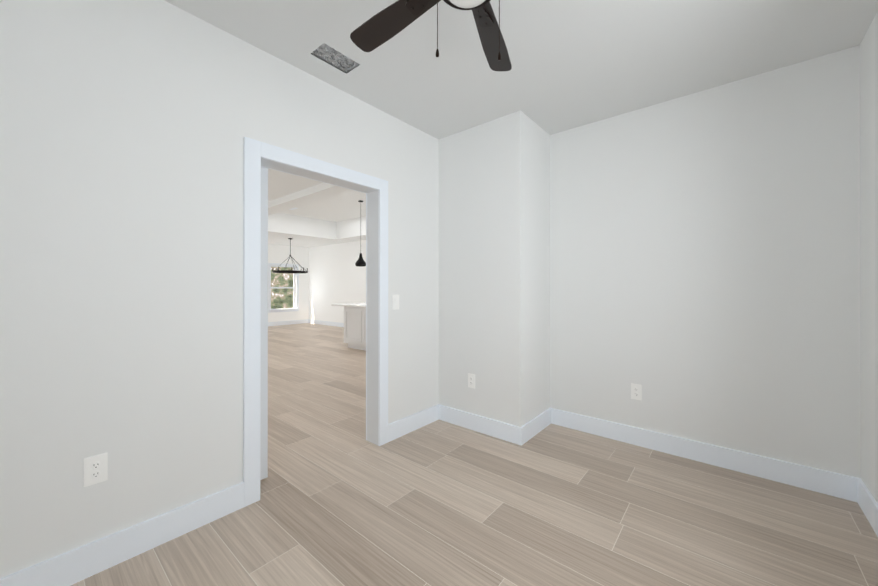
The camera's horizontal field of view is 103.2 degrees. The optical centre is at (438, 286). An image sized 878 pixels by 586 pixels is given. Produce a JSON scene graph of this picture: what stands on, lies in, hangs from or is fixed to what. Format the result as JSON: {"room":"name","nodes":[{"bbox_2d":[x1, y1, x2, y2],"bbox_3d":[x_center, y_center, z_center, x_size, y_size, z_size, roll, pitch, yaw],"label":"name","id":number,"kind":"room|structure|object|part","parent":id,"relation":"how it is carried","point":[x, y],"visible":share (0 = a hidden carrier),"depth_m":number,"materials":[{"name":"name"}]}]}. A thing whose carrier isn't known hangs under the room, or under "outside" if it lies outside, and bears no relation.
{"room":"empty room","nodes":[
{"label":"empty room","id":0,"kind":"room"},
{"bbox_2d":[0,0,438,577],"bbox_3d":[-0.227,-0.078,3.196,0.140,2.690,8.740,0,0,40],"label":"wall","id":1,"kind":"structure","parent":0,"point":[126,126],"depth_m":1.66,"materials":[{"name":"white paint"}]},
{"bbox_2d":[84,453,107,486],"bbox_3d":[-1.518,0.808,1.541,0.008,0.125,0.076,0,0,40],"label":"electrical outlet","id":2,"kind":"object","parent":1,"relation":"attached to","point":[95,469],"visible":1,"depth_m":1.54,"materials":[{"name":"white plastic"}]},
{"bbox_2d":[0,482,243,585],"bbox_3d":[-1.736,1.193,1.275,0.016,0.140,1.901,0,0,40],"label":"baseboard","id":3,"kind":"structure","parent":1,"relation":"attached to","point":[74,566],"depth_m":1.61,"materials":[{"name":"white wood"}]},
{"bbox_2d":[260,167,267,479],"bbox_3d":[-1.456,0.208,1.929,0.037,2.088,0.980,0,0,40],"label":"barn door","id":4,"kind":"structure","parent":1,"relation":"in","point":[264,346],"depth_m":2.27,"materials":[{"name":"white wood"}]},
{"bbox_2d":[243,137,387,506],"bbox_3d":[-0.832,0.200,2.475,0.176,2.130,1.095,0,0,40],"label":"door frame","id":5,"kind":"structure","parent":1,"relation":"attached to","point":[255,151],"depth_m":2.06,"materials":[{"name":"white wood"}]},
{"bbox_2d":[261,158,377,444],"bbox_3d":[-0.832,0.236,2.475,0.140,2.058,0.951,0,0,40],"label":"lining","id":6,"kind":"object","parent":1,"relation":"attached to","point":[372,315],"visible":0.45,"depth_m":2.81,"materials":[{"name":"white wood"}]},
{"bbox_2d":[392,295,398,309],"bbox_3d":[-0.359,0.126,2.920,0.012,0.125,0.076,0,0,40],"label":"switch plate","id":7,"kind":"object","parent":1,"relation":"attached to","point":[395,302],"visible":1,"depth_m":2.91,"materials":[{"name":"white plastic"}]},
{"bbox_2d":[388,404,439,441],"bbox_3d":[-0.217,1.197,3.084,0.016,0.140,0.634,0,0,40],"label":"baseboard","id":8,"kind":"structure","parent":1,"relation":"attached to","point":[401,427],"depth_m":3.05,"materials":[{"name":"white wood"}]},
{"bbox_2d":[268,244,308,321],"bbox_3d":[-7.471,-0.415,9.188,0.140,3.390,8.880,0,0,40],"label":"wall","id":9,"kind":"structure","parent":0,"point":[280,254],"depth_m":12.09,"materials":[{"name":"white paint"}]},
{"bbox_2d":[268,263,299,312],"bbox_3d":[-5.263,0.026,11.746,0.150,1.620,1.100,0,0,40],"label":"window","id":10,"kind":"structure","parent":9,"relation":"in","point":[295,289],"depth_m":11.84,"materials":[{"name":"white wood"}]},
{"bbox_3d":[-5.302,0.026,11.779,0.004,1.400,0.840,0,0,40],"label":"window glass pane","id":11,"kind":"part","parent":10,"relation":"part of","materials":[{"name":"clear glass"}]},
{"bbox_2d":[268,319,307,325],"bbox_3d":[-7.408,1.210,9.138,0.016,0.140,8.550,0,0,40],"label":"baseboard","id":12,"kind":"structure","parent":9,"relation":"attached to","point":[278,323],"depth_m":11.82,"materials":[{"name":"white wood"}]},
{"bbox_2d":[268,168,365,247],"bbox_3d":[-3.872,-1.732,6.168,9.260,0.630,8.600,0,0,40],"label":"ceiling","id":13,"kind":"structure","parent":0,"point":[339,218],"depth_m":9.20,"materials":[{"name":"white paint"}]},
{"bbox_2d":[272,238,307,272],"bbox_3d":[-4.314,-0.910,10.103,0.946,0.995,0.946,0,0,40],"label":"ring chandelier","id":14,"kind":"object","parent":13,"relation":"hanging from","point":[285,271],"visible":1,"depth_m":10.04,"materials":[{"name":"black metal"}]},
{"bbox_2d":[268,183,351,214],"bbox_3d":[-2.836,-1.367,5.971,6.300,0.101,0.270,0,0,40],"label":"beam","id":15,"kind":"structure","parent":13,"relation":"attached to","point":[321,191],"depth_m":5.19,"materials":[{"name":"white paint"}]},
{"bbox_2d":[355,200,365,266],"bbox_3d":[-1.748,-1.193,7.779,0.244,1.460,0.244,0,0,40],"label":"pendant lamp","id":16,"kind":"object","parent":13,"relation":"hanging from","point":[360,262],"visible":1,"depth_m":7.72,"materials":[{"name":"black metal"}]},
{"bbox_2d":[309,240,365,322],"bbox_3d":[-1.062,-0.414,9.512,9.260,3.390,0.140,0,0,40],"label":"wall","id":17,"kind":"structure","parent":0,"point":[337,275],"depth_m":11.37,"materials":[{"name":"white paint"}]},
{"bbox_2d":[308,319,343,326],"bbox_3d":[-1.112,1.211,9.449,9.260,0.140,0.016,0,0,40],"label":"baseboard","id":18,"kind":"structure","parent":17,"relation":"attached to","point":[320,322],"depth_m":11.67,"materials":[{"name":"white wood"}]},
{"bbox_2d":[71,323,877,585],"bbox_3d":[-2.769,1.271,5.236,12.540,0.001,9.000,0,0,40],"label":"floor","id":19,"kind":"structure","parent":0,"point":[342,501],"depth_m":1.92,"materials":[{"name":"brown wood"}]},
{"bbox_2d":[344,307,362,349],"bbox_3d":[-1.479,0.844,7.476,0.635,0.864,0.912,0,0,40],"label":"base cabinet","id":20,"kind":"object","parent":19,"relation":"on","point":[354,325],"depth_m":7.12,"materials":[{"name":"white wood"}]},
{"bbox_2d":[331,303,365,306],"bbox_3d":[-0.899,0.391,6.998,2.940,0.040,0.980,0,0,40],"label":"countertop","id":21,"kind":"structure","parent":20,"relation":"on","point":[347,304],"depth_m":7.38,"materials":[{"name":"white stone"}]},
{"bbox_2d":[363,307,365,350],"bbox_3d":[-1.001,0.843,7.074,0.615,0.864,0.912,0,0,40],"label":"base cabinet","id":22,"kind":"object","parent":19,"relation":"on","point":[364,308],"depth_m":6.87,"materials":[{"name":"white wood"}]},
{"bbox_2d":[439,110,549,426],"bbox_3d":[0.518,-0.078,3.306,0.860,2.690,0.595,0,0,40],"label":"wall bump-out","id":23,"kind":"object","parent":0,"point":[494,256],"visible":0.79,"depth_m":3.03,"materials":[{"name":"white paint"}]},
{"bbox_2d":[468,373,474,388],"bbox_3d":[0.289,0.837,3.102,0.076,0.125,0.008,0,0,40],"label":"electrical outlet","id":24,"kind":"object","parent":23,"relation":"attached to","point":[471,380],"visible":1,"depth_m":3.10,"materials":[{"name":"white plastic"}]},
{"bbox_2d":[440,405,523,445],"bbox_3d":[0.327,1.197,3.064,0.876,0.140,0.016,0,0,40],"label":"baseboard","id":25,"kind":"structure","parent":23,"relation":"attached to","point":[514,434],"depth_m":3.01,"materials":[{"name":"white wood"}]},
{"bbox_2d":[524,408,551,443],"bbox_3d":[0.848,1.197,3.015,0.016,0.140,0.570,0,0,40],"label":"baseboard","id":26,"kind":"structure","parent":23,"relation":"attached to","point":[533,427],"depth_m":3.01,"materials":[{"name":"white wood"}]},
{"bbox_2d":[164,0,877,138],"bbox_3d":[0.053,-1.487,1.293,2.740,0.120,4.280,0,0,40],"label":"ceiling","id":27,"kind":"structure","parent":0,"point":[576,63],"depth_m":2.08,"materials":[{"name":"white paint"}]},
{"bbox_2d":[311,43,359,72],"bbox_3d":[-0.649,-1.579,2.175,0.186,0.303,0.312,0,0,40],"label":"ceiling vent","id":28,"kind":"object","parent":27,"relation":"attached to","point":[334,57],"visible":0.23,"depth_m":2.20,"materials":[{"name":"silver metal"}]},
{"bbox_2d":[350,0,511,70],"bbox_3d":[0.068,-1.127,1.300,1.197,0.600,1.247,0,0,40],"label":"fan","id":29,"kind":"object","parent":27,"relation":"hanging from","point":[383,26],"visible":1,"depth_m":1.54,"materials":[{"name":"black wood"}]},
{"bbox_3d":[0.107,-1.091,1.270,0.198,0.076,0.198,0,0,40],"label":"globe","id":30,"kind":"part","parent":29,"relation":"part of","materials":[{"name":"white glass"}]},
{"bbox_2d":[550,45,860,477],"bbox_3d":[1.528,-0.079,2.938,2.880,2.690,0.140,0,0,40],"label":"wall","id":31,"kind":"structure","parent":0,"point":[704,266],"depth_m":2.45,"materials":[{"name":"white paint"}]},
{"bbox_2d":[631,383,641,400],"bbox_3d":[1.583,0.841,2.793,0.076,0.125,0.008,0,0,40],"label":"electrical outlet","id":32,"kind":"object","parent":31,"relation":"attached to","point":[636,391],"visible":1,"depth_m":2.79,"materials":[{"name":"white plastic"}]},
{"bbox_2d":[552,408,851,500],"bbox_3d":[1.738,1.196,2.656,1.840,0.140,0.016,0,0,40],"label":"baseboard","id":33,"kind":"structure","parent":31,"relation":"attached to","point":[830,483],"depth_m":2.45,"materials":[{"name":"white wood"}]},
{"bbox_2d":[860,11,877,502],"bbox_3d":[1.111,-0.084,0.311,0.140,2.690,4.420,0,0,40],"label":"wall","id":34,"kind":"structure","parent":0,"point":[869,240],"depth_m":1.91,"materials":[{"name":"white paint"}]},
{"bbox_2d":[852,476,877,536],"bbox_3d":[1.096,1.191,0.412,0.016,0.140,4.280,0,0,40],"label":"baseboard","id":35,"kind":"structure","parent":34,"relation":"attached to","point":[861,494],"depth_m":1.92,"materials":[{"name":"white wood"}]},
{"label":"outside","id":36,"kind":"structure","parent":0,"visible":0},
{"bbox_2d":[271,267,292,308],"bbox_3d":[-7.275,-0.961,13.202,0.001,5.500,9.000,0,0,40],"label":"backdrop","id":37,"kind":"structure","parent":36,"point":[281,283],"depth_m":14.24,"materials":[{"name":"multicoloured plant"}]}
]}

